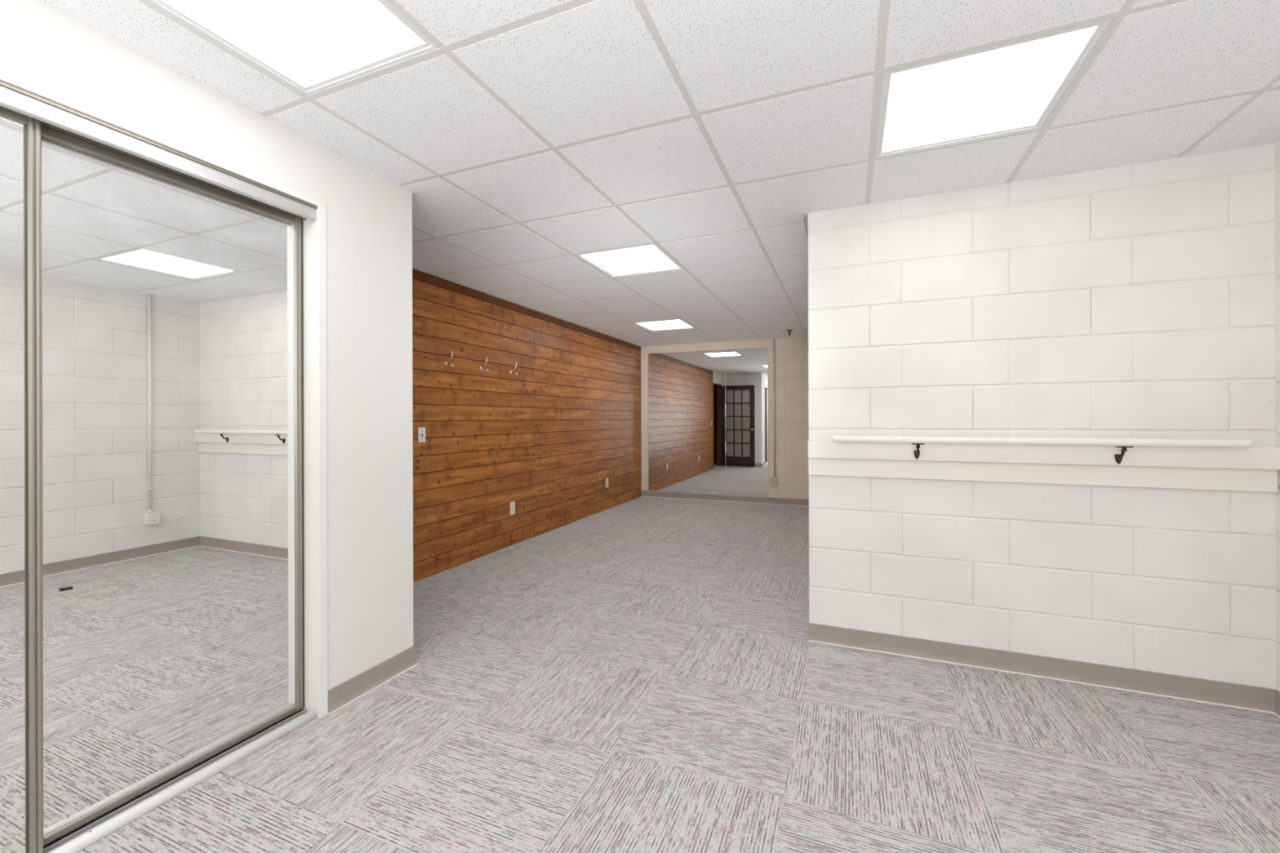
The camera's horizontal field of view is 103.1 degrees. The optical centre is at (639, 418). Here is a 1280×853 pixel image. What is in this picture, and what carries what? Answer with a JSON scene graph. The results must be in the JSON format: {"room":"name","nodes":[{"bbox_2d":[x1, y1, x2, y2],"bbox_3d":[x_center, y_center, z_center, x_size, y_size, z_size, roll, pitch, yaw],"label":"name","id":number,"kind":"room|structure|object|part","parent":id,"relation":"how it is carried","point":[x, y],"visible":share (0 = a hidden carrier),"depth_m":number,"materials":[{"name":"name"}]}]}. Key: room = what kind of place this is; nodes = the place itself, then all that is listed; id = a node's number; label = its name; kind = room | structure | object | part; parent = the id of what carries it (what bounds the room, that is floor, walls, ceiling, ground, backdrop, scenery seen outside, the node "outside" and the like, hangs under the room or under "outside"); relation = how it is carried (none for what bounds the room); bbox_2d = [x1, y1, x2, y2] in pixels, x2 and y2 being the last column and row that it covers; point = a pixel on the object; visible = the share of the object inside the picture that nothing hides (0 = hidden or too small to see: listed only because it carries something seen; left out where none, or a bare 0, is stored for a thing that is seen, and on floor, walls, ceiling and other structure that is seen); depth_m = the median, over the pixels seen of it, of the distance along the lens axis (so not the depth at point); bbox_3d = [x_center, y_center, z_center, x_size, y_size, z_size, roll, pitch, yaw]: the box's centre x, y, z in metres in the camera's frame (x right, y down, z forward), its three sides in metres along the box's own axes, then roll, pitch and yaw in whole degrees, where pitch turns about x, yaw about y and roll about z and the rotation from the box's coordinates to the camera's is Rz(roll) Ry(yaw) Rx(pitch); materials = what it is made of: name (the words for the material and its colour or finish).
{"room":"empty basement room","nodes":[
{"label":"empty basement room","id":0,"kind":"room"},
{"bbox_2d":[0,0,413,718],"bbox_3d":[-2.353,0.023,0.797,0.995,2.383,4.085,0,0,22],"label":"wall","id":1,"kind":"structure","parent":0,"point":[369,215],"depth_m":2.13,"materials":[{"name":"paint"}]},
{"bbox_2d":[0,80,317,221],"bbox_3d":[-1.657,-0.828,1.366,0.131,0.056,1.540,0,0,22],"label":"trim","id":2,"kind":"structure","parent":1,"relation":"attached to","point":[52,114],"depth_m":1.55,"materials":[{"name":"metal"}]},
{"bbox_2d":[0,71,328,718],"bbox_3d":[-1.590,0.167,1.340,0.007,2.089,1.608,0,0,22],"label":"trim","id":3,"kind":"structure","parent":1,"relation":"attached to","point":[322,207],"depth_m":2.06,"materials":[{"name":"white paint"}]},
{"bbox_2d":[43,708,316,852],"bbox_3d":[-1.672,1.200,1.375,0.085,0.024,1.540,0,0,22],"label":"trim","id":4,"kind":"structure","parent":1,"relation":"attached to","point":[100,820],"depth_m":1.65,"materials":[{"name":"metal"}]},
{"bbox_2d":[0,106,43,852],"bbox_3d":[-1.783,0.179,1.023,0.020,2.014,0.787,0,0,22],"label":"mirror","id":5,"kind":"object","parent":4,"relation":"on","point":[21,585],"visible":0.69,"depth_m":1.35,"materials":[{"name":"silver metal"}]},
{"bbox_2d":[0,115,26,852],"bbox_3d":[-1.784,0.179,1.024,0.006,1.974,0.775,0,0,22],"label":"mirror glass","id":6,"kind":"object","parent":5,"relation":"on","point":[12,127],"depth_m":1.34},
{"bbox_3d":[-1.787,-0.808,1.024,0.019,0.040,0.735,0,0,22],"label":"rail","id":7,"kind":"part","parent":5,"relation":"part of","materials":[{"name":"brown metal"}]},
{"bbox_2d":[41,124,304,846],"bbox_3d":[-1.537,0.179,1.724,0.024,2.014,0.790,0,0,22],"label":"mirror","id":8,"kind":"object","parent":4,"relation":"on","point":[172,303],"visible":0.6,"depth_m":1.65,"materials":[{"name":"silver metal"}]},
{"bbox_3d":[-1.540,-0.808,1.720,0.019,0.040,0.730,0,0,22],"label":"rail","id":9,"kind":"part","parent":8,"relation":"part of","materials":[{"name":"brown metal"}]},
{"bbox_3d":[-1.534,1.174,1.720,0.019,0.024,0.730,0,0,22],"label":"rail","id":10,"kind":"part","parent":8,"relation":"part of","materials":[{"name":"silver metal"}]},
{"bbox_2d":[328,645,417,714],"bbox_3d":[-1.189,1.164,2.290,0.018,0.094,0.449,0,0,22],"label":"baseboard","id":11,"kind":"structure","parent":1,"relation":"attached to","point":[345,693],"depth_m":2.26,"materials":[{"name":"beige plastic"}]},
{"bbox_2d":[412,268,641,582],"bbox_3d":[-0.877,0.018,5.828,0.101,2.383,4.575,0,0,22],"label":"wall","id":12,"kind":"structure","parent":0,"point":[546,438],"depth_m":4.78,"materials":[{"name":"brown wood"}]},
{"bbox_2d":[417,427,425,442],"bbox_3d":[-1.637,0.123,3.824,0.018,0.114,0.071,0,0,22],"label":"light switch","id":13,"kind":"object","parent":12,"relation":"attached to","point":[421,431],"visible":1,"depth_m":3.82,"materials":[{"name":"white plastic"}]},
{"bbox_2d":[444,351,453,368],"bbox_3d":[-1.515,-0.468,4.044,0.080,0.132,0.029,0,0,22],"label":"coat hook","id":14,"kind":"object","parent":12,"relation":"attached to","point":[451,352],"visible":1,"depth_m":4.04,"materials":[{"name":"silver metal"}]},
{"bbox_2d":[480,356,488,372],"bbox_3d":[-1.356,-0.469,4.431,0.080,0.132,0.029,0,0,22],"label":"coat hook","id":15,"kind":"object","parent":12,"relation":"attached to","point":[481,367],"visible":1,"depth_m":4.42,"materials":[{"name":"silver metal"}]},
{"bbox_2d":[510,501,515,515],"bbox_3d":[-1.216,0.856,4.856,0.008,0.122,0.076,0,0,22],"label":"wall outlet","id":16,"kind":"object","parent":12,"relation":"attached to","point":[512,504],"visible":1,"depth_m":4.85,"materials":[{"name":"beige plastic"}]},
{"bbox_2d":[509,362,517,376],"bbox_3d":[-1.196,-0.469,4.821,0.080,0.132,0.029,0,0,22],"label":"coat hook","id":17,"kind":"object","parent":12,"relation":"attached to","point":[510,371],"visible":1,"depth_m":4.81,"materials":[{"name":"silver metal"}]},
{"bbox_2d":[605,478,608,487],"bbox_3d":[-0.436,0.854,6.754,0.008,0.122,0.076,0,0,22],"label":"wall outlet","id":18,"kind":"object","parent":12,"relation":"attached to","point":[606,479],"visible":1,"depth_m":6.74,"materials":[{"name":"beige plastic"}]},
{"bbox_2d":[40,0,1279,346],"bbox_3d":[0.156,-1.196,2.549,6.730,0.161,10.997,0,0,22],"label":"ceiling","id":19,"kind":"structure","parent":0,"point":[535,135],"depth_m":1.89,"materials":[{"name":"tile"}]},
{"bbox_2d":[148,0,438,95],"bbox_3d":[-0.987,-1.122,1.371,0.585,0.014,0.585,0,0,22],"label":"recessed light","id":20,"kind":"object","parent":19,"relation":"in","point":[312,46],"visible":0.98,"depth_m":1.49,"materials":[{"name":"plastic"}]},
{"bbox_2d":[575,244,682,276],"bbox_3d":[-0.060,-1.125,3.626,0.585,0.014,0.585,0,0,22],"label":"recessed light","id":21,"kind":"object","parent":19,"relation":"in","point":[650,258],"visible":0.81,"depth_m":3.62,"materials":[{"name":"plastic"}]},
{"bbox_2d":[634,319,694,331],"bbox_3d":[0.303,-1.126,6.113,0.585,0.014,0.585,0,0,22],"label":"recessed light","id":22,"kind":"object","parent":19,"relation":"in","point":[672,324],"visible":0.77,"depth_m":6.14,"materials":[{"name":"plastic"}]},
{"bbox_2d":[874,18,1113,157],"bbox_3d":[1.168,-1.129,1.803,0.585,0.014,0.585,0,0,22],"label":"recessed light","id":23,"kind":"object","parent":19,"relation":"in","point":[1015,86],"visible":0.94,"depth_m":1.75,"materials":[{"name":"plastic"}]},
{"bbox_2d":[77,496,1279,852],"bbox_3d":[-0.169,1.258,2.825,5.887,0.100,9.695,0,0,22],"label":"floor","id":24,"kind":"structure","parent":0,"point":[642,674],"depth_m":1.90,"materials":[{"name":"carpet"}]},
{"bbox_2d":[640,336,808,499],"bbox_3d":[1.325,0.011,7.407,3.214,2.383,0.121,0,0,22],"label":"wall","id":25,"kind":"structure","parent":0,"point":[792,428],"depth_m":7.07,"materials":[{"name":"beige paint"}]},
{"bbox_2d":[648,351,685,493],"bbox_3d":[0.405,0.058,7.716,0.601,2.118,0.009,0,0,22],"label":"wall mirror","id":26,"kind":"object","parent":25,"relation":"attached to","point":[666,371],"visible":1,"depth_m":7.71,"materials":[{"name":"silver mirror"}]},
{"bbox_2d":[685,349,725,495],"bbox_3d":[0.962,0.056,7.487,0.603,2.118,0.009,0,0,22],"label":"wall mirror","id":27,"kind":"object","parent":25,"relation":"attached to","point":[705,370],"visible":1,"depth_m":7.48,"materials":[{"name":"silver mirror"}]},
{"bbox_2d":[640,490,808,506],"bbox_3d":[1.302,1.158,7.344,2.774,0.090,0.018,0,0,22],"label":"baseboard","id":28,"kind":"structure","parent":25,"relation":"attached to","point":[780,501],"depth_m":7.36,"materials":[{"name":"beige plastic"}]},
{"bbox_2d":[725,346,768,497],"bbox_3d":[1.520,0.054,7.258,0.605,2.118,0.009,0,0,22],"label":"wall mirror","id":29,"kind":"object","parent":25,"relation":"attached to","point":[746,369],"visible":1,"depth_m":7.25,"materials":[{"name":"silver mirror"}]},
{"bbox_2d":[770,476,777,485],"bbox_3d":[1.866,0.874,7.092,0.085,0.115,0.053,0,0,22],"label":"outlet box","id":30,"kind":"object","parent":25,"relation":"attached to","point":[773,480],"visible":1,"depth_m":7.07,"materials":[{"name":"white plastic"}]},
{"bbox_2d":[773,337,775,477],"bbox_3d":[1.880,-0.162,7.101,0.030,1.959,0.030,0,0,22],"label":"conduit","id":31,"kind":"object","parent":25,"relation":"attached to","point":[774,338],"visible":0.87,"depth_m":7.09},
{"bbox_2d":[808,143,1277,689],"bbox_3d":[1.836,0.010,2.450,1.941,2.383,0.121,0,0,22],"label":"wall","id":32,"kind":"structure","parent":0,"point":[1135,300],"depth_m":2.35,"materials":[{"name":"white brick"}]},
{"bbox_2d":[808,622,1275,713],"bbox_3d":[1.755,1.155,2.411,1.813,0.094,0.018,0,0,22],"label":"baseboard","id":33,"kind":"structure","parent":32,"relation":"attached to","point":[1258,699],"depth_m":2.34,"materials":[{"name":"beige plastic"}]},
{"bbox_2d":[832,435,1252,463],"bbox_3d":[1.723,0.143,2.344,1.557,0.115,0.072,0,0,22],"label":"handrail","id":34,"kind":"object","parent":32,"relation":"attached to","point":[1117,442],"visible":1,"depth_m":2.26,"materials":[{"name":"white paint"}]},
{"bbox_3d":[1.364,0.151,2.496,0.017,0.053,0.053,0,0,22],"label":"arm","id":35,"kind":"part","parent":34,"relation":"part of","materials":[{"name":"brown metal"}]},
{"bbox_3d":[1.717,0.103,2.328,1.557,0.036,0.037,0,0,22],"label":"rail","id":36,"kind":"part","parent":34,"relation":"part of","materials":[{"name":"white paint"}]},
{"bbox_3d":[2.086,0.149,2.199,0.017,0.053,0.053,0,0,22],"label":"arm","id":37,"kind":"part","parent":34,"relation":"part of","materials":[{"name":"brown metal"}]},
{"bbox_2d":[808,457,1278,492],"bbox_3d":[1.750,0.213,2.410,1.810,0.178,0.020,0,0,22],"label":"trim","id":38,"kind":"structure","parent":32,"relation":"attached to","point":[1175,477],"depth_m":2.33,"materials":[{"name":"white paint"}]},
{"bbox_2d":[808,440,1279,470],"bbox_3d":[1.741,0.163,2.389,1.810,0.090,0.025,0,0,22],"label":"trim","id":39,"kind":"structure","parent":32,"relation":"attached to","point":[1253,457],"depth_m":2.31,"materials":[{"name":"white paint"}]},
{"bbox_2d":[1274,140,1279,691],"bbox_3d":[1.680,0.011,-0.303,0.121,2.383,5.344,0,0,22],"label":"wall","id":40,"kind":"structure","parent":0,"point":[1277,145],"depth_m":2.06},
{"bbox_2d":[1273,689,1279,718],"bbox_3d":[1.618,1.155,-0.283,0.018,0.094,5.104,0,0,22],"label":"baseboard","id":41,"kind":"structure","parent":40,"relation":"attached to","point":[1277,712],"depth_m":2.06,"materials":[{"name":"beige plastic"}]},
{"bbox_3d":[1.821,0.010,4.803,0.116,2.383,4.421,0,0,22],"label":"wall","id":42,"kind":"structure","parent":0,"visible":0},
{"bbox_2d":[803,213,808,235],"bbox_3d":[1.737,-1.119,4.798,0.030,0.011,4.391,0,0,22],"label":"trim","id":43,"kind":"structure","parent":42,"relation":"attached to","point":[806,216],"depth_m":2.87,"materials":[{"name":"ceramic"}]}
]}

